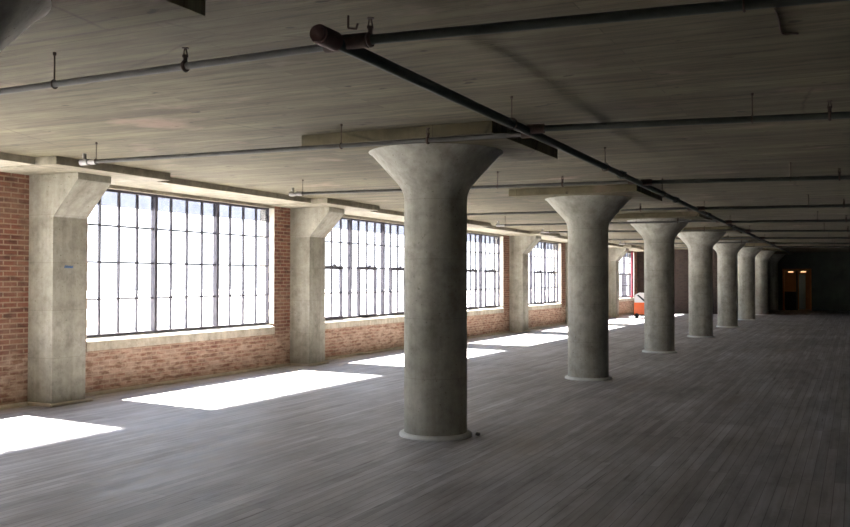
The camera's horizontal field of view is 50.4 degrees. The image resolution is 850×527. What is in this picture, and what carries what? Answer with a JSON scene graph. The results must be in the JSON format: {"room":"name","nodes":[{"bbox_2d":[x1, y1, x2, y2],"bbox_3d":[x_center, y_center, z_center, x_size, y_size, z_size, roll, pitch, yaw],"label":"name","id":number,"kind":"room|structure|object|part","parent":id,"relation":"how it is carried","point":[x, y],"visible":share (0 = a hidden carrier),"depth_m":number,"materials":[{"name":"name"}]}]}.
{"room":"empty industrial warehouse","nodes":[
{"label":"empty industrial warehouse","id":0,"kind":"room"},
{"bbox_2d":[0,172,636,404],"bbox_3d":[1.046,0.681,25.304,0.330,3.220,58.600,0,-1,25],"label":"wall","id":1,"kind":"structure","parent":0,"point":[123,367],"depth_m":14.36,"materials":[{"name":"red brick"}]},
{"bbox_2d":[0,156,169,407],"bbox_3d":[-4.504,0.297,11.812,1.261,3.105,1.970,0,-1,25],"label":"pilaster","id":2,"kind":"object","parent":1,"relation":"attached to","point":[63,193],"visible":0.99,"depth_m":11.76,"materials":[{"name":"grey concrete"}]},
{"bbox_3d":[-4.502,-1.204,11.838,1.261,0.101,1.970,0,-1,25],"label":"drop panel","id":3,"kind":"part","parent":2,"relation":"part of","materials":[{"name":"concrete"}]},
{"bbox_2d":[86,185,274,351],"bbox_3d":[-3.950,0.081,14.868,0.394,2.395,4.564,0,-1,25],"label":"window","id":4,"kind":"structure","parent":1,"relation":"in","point":[120,197],"depth_m":14.86,"materials":[{"name":"metal"}]},
{"bbox_3d":[-3.952,1.190,14.850,0.392,0.176,4.560,0,-1,25],"label":"sill","id":5,"kind":"part","parent":4,"relation":"part of","materials":[{"name":"concrete"}]},
{"bbox_2d":[0,312,633,409],"bbox_3d":[-0.454,2.002,21.688,0.055,0.050,50.825,0,-1,25],"label":"baseboard","id":6,"kind":"structure","parent":1,"relation":"attached to","point":[20,404],"depth_m":15.23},
{"bbox_2d":[269,198,379,366],"bbox_3d":[-1.894,0.396,17.287,1.261,3.105,1.970,0,-1,25],"label":"pilaster","id":7,"kind":"object","parent":1,"relation":"attached to","point":[311,223],"visible":0.98,"depth_m":17.22,"materials":[{"name":"grey concrete"}]},
{"bbox_3d":[-1.892,-1.106,17.314,1.261,0.101,1.970,0,-1,25],"label":"drop panel","id":8,"kind":"part","parent":7,"relation":"part of","materials":[{"name":"concrete"}]},
{"bbox_2d":[325,215,403,328],"bbox_3d":[-1.341,0.179,20.343,0.394,2.395,4.564,0,-1,25],"label":"window","id":9,"kind":"structure","parent":1,"relation":"in","point":[381,226],"depth_m":20.18,"materials":[{"name":"metal"}]},
{"bbox_3d":[-1.343,1.289,20.325,0.392,0.176,4.560,0,-1,25],"label":"sill","id":10,"kind":"part","parent":9,"relation":"part of","materials":[{"name":"concrete"}]},
{"bbox_2d":[467,220,490,227],"bbox_3d":[0.716,0.494,22.762,1.261,3.105,1.970,0,-1,25],"label":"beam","id":11,"kind":"structure","parent":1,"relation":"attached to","point":[470,223],"depth_m":22.76,"materials":[{"name":"grey concrete"}]},
{"bbox_2d":[467,230,503,315],"bbox_3d":[1.269,0.278,25.819,0.394,2.395,4.564,0,-1,25],"label":"window","id":12,"kind":"structure","parent":1,"relation":"in","point":[496,240],"depth_m":26.87,"materials":[{"name":"metal"}]},
{"bbox_3d":[1.267,1.387,25.800,0.392,0.176,4.560,0,-1,25],"label":"sill","id":13,"kind":"part","parent":12,"relation":"part of","materials":[{"name":"concrete"}]},
{"bbox_2d":[502,231,559,332],"bbox_3d":[3.325,0.592,28.238,1.261,3.105,1.970,0,-1,25],"label":"pilaster","id":14,"kind":"object","parent":1,"relation":"attached to","point":[520,245],"visible":0.96,"depth_m":28.16,"materials":[{"name":"grey concrete"}]},
{"bbox_3d":[3.327,-0.909,28.264,1.261,0.101,1.970,0,-1,25],"label":"drop panel","id":15,"kind":"part","parent":14,"relation":"part of","materials":[{"name":"concrete"}]},
{"bbox_2d":[528,240,561,309],"bbox_3d":[3.878,0.376,31.294,0.394,2.395,4.564,0,-1,25],"label":"window","id":16,"kind":"structure","parent":1,"relation":"in","point":[555,246],"depth_m":31.94,"materials":[{"name":"metal"}]},
{"bbox_3d":[3.876,1.486,31.275,0.392,0.176,4.560,0,-1,25],"label":"sill","id":17,"kind":"part","parent":16,"relation":"part of","materials":[{"name":"concrete"}]},
{"bbox_2d":[561,242,567,323],"bbox_3d":[5.935,0.691,33.713,1.261,3.105,1.970,0,-1,25],"label":"pilaster","id":18,"kind":"object","parent":1,"relation":"attached to","point":[566,243],"visible":0.18,"depth_m":33.70,"materials":[{"name":"grey concrete"}]},
{"bbox_2d":[608,245,640,317],"bbox_3d":[8.544,0.789,39.188,1.261,3.105,1.970,0,-1,25],"label":"pilaster","id":19,"kind":"object","parent":1,"relation":"attached to","point":[615,254],"visible":0.75,"depth_m":39.09,"materials":[{"name":"grey concrete"}]},
{"bbox_3d":[8.546,-0.713,39.214,1.261,0.101,1.970,0,-1,25],"label":"drop panel","id":20,"kind":"part","parent":19,"relation":"part of","materials":[{"name":"concrete"}]},
{"bbox_2d":[619,251,634,301],"bbox_3d":[9.098,0.573,42.244,0.394,2.395,4.564,0,-1,25],"label":"window","id":21,"kind":"structure","parent":1,"relation":"in","point":[625,279],"depth_m":43.24,"materials":[{"name":"metal"}]},
{"bbox_3d":[9.095,1.682,42.225,0.392,0.176,4.560,0,-1,25],"label":"sill","id":22,"kind":"part","parent":21,"relation":"part of","materials":[{"name":"concrete"}]},
{"bbox_3d":[9.127,0.503,42.231,0.070,2.155,4.560,0,-1,25],"label":"frame","id":23,"kind":"part","parent":21,"relation":"part of","materials":[{"name":"metal"}]},
{"bbox_2d":[630,251,632,297],"bbox_3d":[9.951,0.528,43.497,0.158,2.260,0.116,0,-1,25],"label":"pipe","id":24,"kind":"object","parent":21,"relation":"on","point":[631,296],"visible":0.94,"depth_m":43.45,"materials":[{"name":"red metal"}]},
{"bbox_2d":[0,309,849,526],"bbox_3d":[10.229,2.171,23.504,17.779,0.200,63.300,0,-1,25],"label":"floor","id":25,"kind":"structure","parent":0,"point":[748,424],"depth_m":8.88,"materials":[{"name":"grey wood"}]},
{"bbox_2d":[0,0,204,51],"bbox_3d":[-2.496,0.166,4.137,2.072,3.105,2.026,0,-1,25],"label":"concrete column","id":26,"kind":"structure","parent":25,"relation":"on","point":[22,22],"depth_m":4.56,"materials":[{"name":"grey concrete"}]},
{"bbox_2d":[301,121,557,440],"bbox_3d":[0.113,0.265,9.612,2.072,3.105,2.026,0,-1,25],"label":"concrete column","id":27,"kind":"structure","parent":25,"relation":"on","point":[435,180],"depth_m":9.30,"materials":[{"name":"grey concrete"}]},
{"bbox_3d":[0.115,-1.232,9.638,2.072,0.110,2.026,0,-1,25],"label":"drop panel","id":28,"kind":"part","parent":27,"relation":"part of","materials":[{"name":"grey concrete"}]},
{"bbox_2d":[509,184,661,380],"bbox_3d":[2.723,0.363,15.087,2.072,3.105,2.026,0,-1,25],"label":"concrete column","id":29,"kind":"structure","parent":25,"relation":"on","point":[587,212],"depth_m":14.77,"materials":[{"name":"grey concrete"}]},
{"bbox_3d":[2.725,-1.134,15.113,2.072,0.110,2.026,0,-1,25],"label":"drop panel","id":30,"kind":"part","parent":29,"relation":"part of","materials":[{"name":"grey concrete"}]},
{"bbox_2d":[633,293,643,317],"bbox_3d":[9.474,1.802,39.104,0.900,1.076,0.680,0,-1,13],"label":"machine","id":31,"kind":"object","parent":25,"relation":"on","point":[639,297],"visible":0.56,"depth_m":38.85,"materials":[{"name":"orange metal"}]},
{"bbox_2d":[611,211,712,352],"bbox_3d":[5.332,0.461,20.562,2.072,3.105,2.026,0,-1,25],"label":"concrete column","id":32,"kind":"structure","parent":25,"relation":"on","point":[659,238],"depth_m":20.25,"materials":[{"name":"grey concrete"}]},
{"bbox_3d":[5.334,-1.036,20.588,2.072,0.110,2.026,0,-1,25],"label":"drop panel","id":33,"kind":"part","parent":32,"relation":"part of","materials":[{"name":"grey concrete"}]},
{"bbox_2d":[677,227,741,337],"bbox_3d":[7.942,0.560,26.038,2.072,3.105,2.026,0,-1,25],"label":"concrete column","id":34,"kind":"structure","parent":25,"relation":"on","point":[700,244],"depth_m":25.73,"materials":[{"name":"grey concrete"}]},
{"bbox_3d":[7.944,-0.938,26.064,2.072,0.110,2.026,0,-1,25],"label":"drop panel","id":35,"kind":"part","parent":34,"relation":"part of","materials":[{"name":"grey concrete"}]},
{"bbox_2d":[713,236,761,327],"bbox_3d":[10.552,0.658,31.513,2.072,3.105,2.026,0,-1,25],"label":"concrete column","id":36,"kind":"structure","parent":25,"relation":"on","point":[727,253],"depth_m":31.21,"materials":[{"name":"grey concrete"}]},
{"bbox_3d":[10.553,-0.839,31.539,2.072,0.110,2.026,0,-1,25],"label":"drop panel","id":37,"kind":"part","parent":36,"relation":"part of","materials":[{"name":"grey concrete"}]},
{"bbox_2d":[738,243,774,319],"bbox_3d":[13.161,0.756,36.988,2.072,3.105,2.026,0,-1,25],"label":"concrete column","id":38,"kind":"structure","parent":25,"relation":"on","point":[746,256],"depth_m":36.68,"materials":[{"name":"grey concrete"}]},
{"bbox_3d":[13.163,-0.741,37.014,2.072,0.110,2.026,0,-1,25],"label":"drop panel","id":39,"kind":"part","parent":38,"relation":"part of","materials":[{"name":"grey concrete"}]},
{"bbox_2d":[755,248,785,314],"bbox_3d":[15.771,0.855,42.463,2.072,3.105,2.026,0,-1,25],"label":"concrete column","id":40,"kind":"structure","parent":25,"relation":"on","point":[761,259],"depth_m":42.15,"materials":[{"name":"grey concrete"}]},
{"bbox_3d":[15.773,-0.642,42.489,2.072,0.110,2.026,0,-1,25],"label":"drop panel","id":41,"kind":"part","parent":40,"relation":"part of","materials":[{"name":"grey concrete"}]},
{"bbox_2d":[768,251,792,310],"bbox_3d":[18.380,0.953,47.938,2.072,3.105,2.026,0,-1,25],"label":"concrete column","id":42,"kind":"structure","parent":25,"relation":"on","point":[773,261],"depth_m":47.62,"materials":[{"name":"grey concrete"}]},
{"bbox_3d":[18.382,-0.544,47.964,2.072,0.110,2.026,0,-1,25],"label":"drop panel","id":43,"kind":"part","parent":42,"relation":"part of","materials":[{"name":"grey concrete"}]},
{"bbox_2d":[785,291,795,309],"bbox_3d":[19.992,2.033,49.365,0.600,1.000,0.520,0,-1,25],"label":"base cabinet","id":44,"kind":"object","parent":25,"relation":"on","point":[790,297],"visible":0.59,"depth_m":49.16,"materials":[{"name":"grey"}]},
{"bbox_3d":[19.753,1.999,49.203,0.270,0.860,0.020,0,-1,25],"label":"door","id":45,"kind":"part","parent":44,"relation":"part of","materials":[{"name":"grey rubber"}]},
{"bbox_3d":[20.015,1.998,49.078,0.270,0.860,0.020,0,-1,25],"label":"door","id":46,"kind":"part","parent":44,"relation":"part of","materials":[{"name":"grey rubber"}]},
{"bbox_2d":[0,0,849,252],"bbox_3d":[10.084,-1.157,23.633,18.109,0.250,63.300,0,-1,25],"label":"ceiling","id":47,"kind":"structure","parent":0,"point":[711,65],"depth_m":7.21,"materials":[{"name":"grey concrete"}]},
{"bbox_2d":[0,44,340,94],"bbox_3d":[-2.679,-1.234,5.958,5.076,0.242,0.074,0,-1,27],"label":"branch","id":48,"kind":"object","parent":47,"relation":"hanging from","point":[185,66],"visible":0.94,"depth_m":5.33,"materials":[{"name":"metal"}]},
{"bbox_2d":[79,124,531,165],"bbox_3d":[-1.372,-1.184,8.728,5.055,0.242,0.074,0,-1,23],"label":"branch","id":49,"kind":"object","parent":47,"relation":"hanging from","point":[427,140],"visible":0.98,"depth_m":8.58,"materials":[{"name":"metal"}]},
{"bbox_2d":[0,152,643,251],"bbox_3d":[1.395,-0.976,25.001,1.242,0.085,58.300,0,-1,25],"label":"beam","id":50,"kind":"structure","parent":47,"relation":"attached to","point":[175,185],"depth_m":14.83,"materials":[{"name":"concrete"}]},
{"bbox_2d":[347,15,358,29],"bbox_3d":[-0.396,-1.326,4.977,0.072,0.086,0.012,0,-1,25],"label":"ceiling hook","id":51,"kind":"object","parent":47,"relation":"attached to","point":[357,24],"visible":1,"depth_m":4.98,"materials":[{"name":"metal"}]},
{"bbox_2d":[289,171,638,195],"bbox_3d":[0.369,-1.118,12.417,5.036,0.242,0.074,0,-1,21],"label":"branch","id":52,"kind":"object","parent":47,"relation":"hanging from","point":[562,183],"visible":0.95,"depth_m":12.17,"materials":[{"name":"metal"}]},
{"bbox_2d":[310,24,791,253],"bbox_3d":[8.381,-0.899,23.631,0.128,0.270,42.162,0,-1,25],"label":"pipe","id":53,"kind":"object","parent":47,"relation":"hanging from","point":[322,35],"visible":0.94,"depth_m":6.22,"materials":[{"name":"metal"}]},
{"bbox_2d":[467,206,691,215],"bbox_3d":[2.429,-1.040,16.780,4.989,0.242,0.074,0,-1,23],"label":"branch","id":54,"kind":"object","parent":47,"relation":"hanging from","point":[676,208],"visible":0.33,"depth_m":16.81,"materials":[{"name":"metal"}]},
{"bbox_2d":[342,0,849,49],"bbox_3d":[3.568,-1.269,3.363,8.484,0.247,0.084,0,-1,19],"label":"pipe","id":55,"kind":"object","parent":47,"relation":"hanging from","point":[356,40],"visible":0.99,"depth_m":4.35,"materials":[{"name":"metal"}]},
{"bbox_2d":[496,216,719,226],"bbox_3d":[3.997,-0.980,20.103,4.980,0.242,0.074,0,-1,20],"label":"branch","id":56,"kind":"object","parent":47,"relation":"hanging from","point":[677,221],"visible":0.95,"depth_m":19.91,"materials":[{"name":"metal"}]},
{"bbox_2d":[541,226,737,232],"bbox_3d":[5.530,-0.921,23.354,5.049,0.242,0.072,0,-1,13],"label":"branch","id":57,"kind":"object","parent":47,"relation":"hanging from","point":[704,230],"visible":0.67,"depth_m":23.38,"materials":[{"name":"metal"}]},
{"bbox_2d":[608,236,755,240],"bbox_3d":[7.668,-0.840,27.879,4.900,0.242,0.074,0,-1,22],"label":"branch","id":58,"kind":"object","parent":47,"relation":"hanging from","point":[727,237],"visible":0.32,"depth_m":27.30,"materials":[{"name":"metal"}]},
{"bbox_2d":[527,93,849,133],"bbox_3d":[4.982,-1.215,6.358,8.581,0.247,0.083,0,-1,16],"label":"branch","id":59,"kind":"object","parent":47,"relation":"hanging from","point":[534,128],"visible":0.97,"depth_m":7.14,"materials":[{"name":"metal"}]},
{"bbox_2d":[619,241,763,244],"bbox_3d":[9.139,-0.784,30.997,4.901,0.242,0.073,0,-1,18],"label":"branch","id":60,"kind":"object","parent":47,"relation":"hanging from","point":[741,242],"visible":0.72,"depth_m":30.68,"materials":[{"name":"metal"}]},
{"bbox_2d":[674,246,773,247],"bbox_3d":[10.954,-0.715,34.841,4.842,0.242,0.074,0,-1,22],"label":"branch","id":61,"kind":"object","parent":47,"relation":"hanging from","point":[743,246],"visible":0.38,"depth_m":34.25,"materials":[{"name":"metal"}]},
{"bbox_2d":[641,162,849,184],"bbox_3d":[6.990,-1.139,10.611,8.676,0.247,0.082,0,-1,14],"label":"branch","id":62,"kind":"object","parent":47,"relation":"hanging from","point":[839,177],"visible":0.98,"depth_m":11.30,"materials":[{"name":"metal"}]},
{"bbox_2d":[696,194,849,210],"bbox_3d":[8.944,-1.065,14.752,8.651,0.247,0.083,0,-1,16],"label":"branch","id":63,"kind":"object","parent":47,"relation":"hanging from","point":[700,208],"visible":0.98,"depth_m":15.55,"materials":[{"name":"metal"}]},
{"bbox_2d":[774,8,798,35],"bbox_3d":[2.005,-1.358,5.104,0.088,0.012,0.591,-1,-1,34],"label":"wire","id":64,"kind":"object","parent":47,"relation":"attached to","point":[775,10],"visible":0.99,"depth_m":5.19,"materials":[{"name":"metal"}]},
{"bbox_2d":[725,211,849,223],"bbox_3d":[10.805,-0.994,18.691,8.791,0.247,0.082,0,-1,12],"label":"branch","id":65,"kind":"object","parent":47,"relation":"hanging from","point":[846,219],"visible":0.98,"depth_m":19.35,"materials":[{"name":"metal"}]},
{"bbox_2d":[745,223,849,232],"bbox_3d":[12.837,-0.916,22.991,9.208,0.247,0.079,0,-1,4],"label":"branch","id":66,"kind":"object","parent":47,"relation":"hanging from","point":[847,230],"visible":1,"depth_m":23.21,"materials":[{"name":"metal"}]},
{"bbox_2d":[759,235,849,239],"bbox_3d":[14.709,-0.845,26.957,9.228,0.247,0.080,0,-1,5],"label":"branch","id":67,"kind":"object","parent":47,"relation":"hanging from","point":[761,238],"visible":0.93,"depth_m":27.20,"materials":[{"name":"metal"}]},
{"bbox_2d":[770,241,849,243],"bbox_3d":[16.691,-0.770,31.148,9.784,0.247,0.079,0,-1,-2],"label":"branch","id":68,"kind":"object","parent":47,"relation":"hanging from","point":[849,241],"visible":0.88,"depth_m":30.98,"materials":[{"name":"metal"}]},
{"bbox_2d":[778,241,849,247],"bbox_3d":[18.139,-0.715,34.219,9.384,0.247,0.081,0,-1,3],"label":"branch","id":69,"kind":"object","parent":47,"relation":"hanging from","point":[834,246],"visible":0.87,"depth_m":34.39,"materials":[{"name":"metal"}]},
{"bbox_2d":[637,249,717,313],"bbox_3d":[14.089,0.934,47.141,4.429,3.105,7.350,0,-1,25],"label":"wall partition","id":70,"kind":"structure","parent":0,"point":[680,256],"depth_m":43.85,"materials":[{"name":"brown brick"}]},
{"bbox_2d":[785,271,809,308],"bbox_3d":[20.591,0.988,49.802,2.640,3.105,2.550,0,-1,25],"label":"wall","id":71,"kind":"structure","parent":0,"point":[790,277],"depth_m":50.86,"materials":[{"name":"paint"}]},
{"bbox_2d":[799,274,805,308],"bbox_3d":[21.027,1.576,50.359,0.340,1.950,0.050,0,-1,25],"label":"door leaf","id":72,"kind":"structure","parent":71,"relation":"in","point":[802,283],"depth_m":50.33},
{"bbox_2d":[778,252,849,310],"bbox_3d":[23.749,0.939,46.747,13.350,3.105,0.250,0,-1,25],"label":"wall","id":73,"kind":"structure","parent":0,"point":[830,271],"depth_m":47.83,"materials":[{"name":"paint"}]},
{"bbox_2d":[782,269,811,310],"bbox_3d":[19.986,1.403,48.526,1.440,2.230,0.320,0,-1,25],"label":"door frame","id":74,"kind":"structure","parent":73,"relation":"in","point":[783,270],"depth_m":48.51,"materials":[{"name":"paint"}]},
{"bbox_3d":[19.990,1.403,48.558,0.080,2.230,0.100,0,-1,25],"label":"post","id":75,"kind":"part","parent":74,"relation":"part of","materials":[{"name":"paint"}]},
{"label":"outside","id":76,"kind":"structure","parent":0,"visible":0},
{"bbox_2d":[87,288,619,334],"bbox_3d":[-55.276,4.204,81.666,149.891,0.200,340.000,0,-1,25],"label":"ground","id":77,"kind":"structure","parent":76,"point":[127,306],"depth_m":89.99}
]}

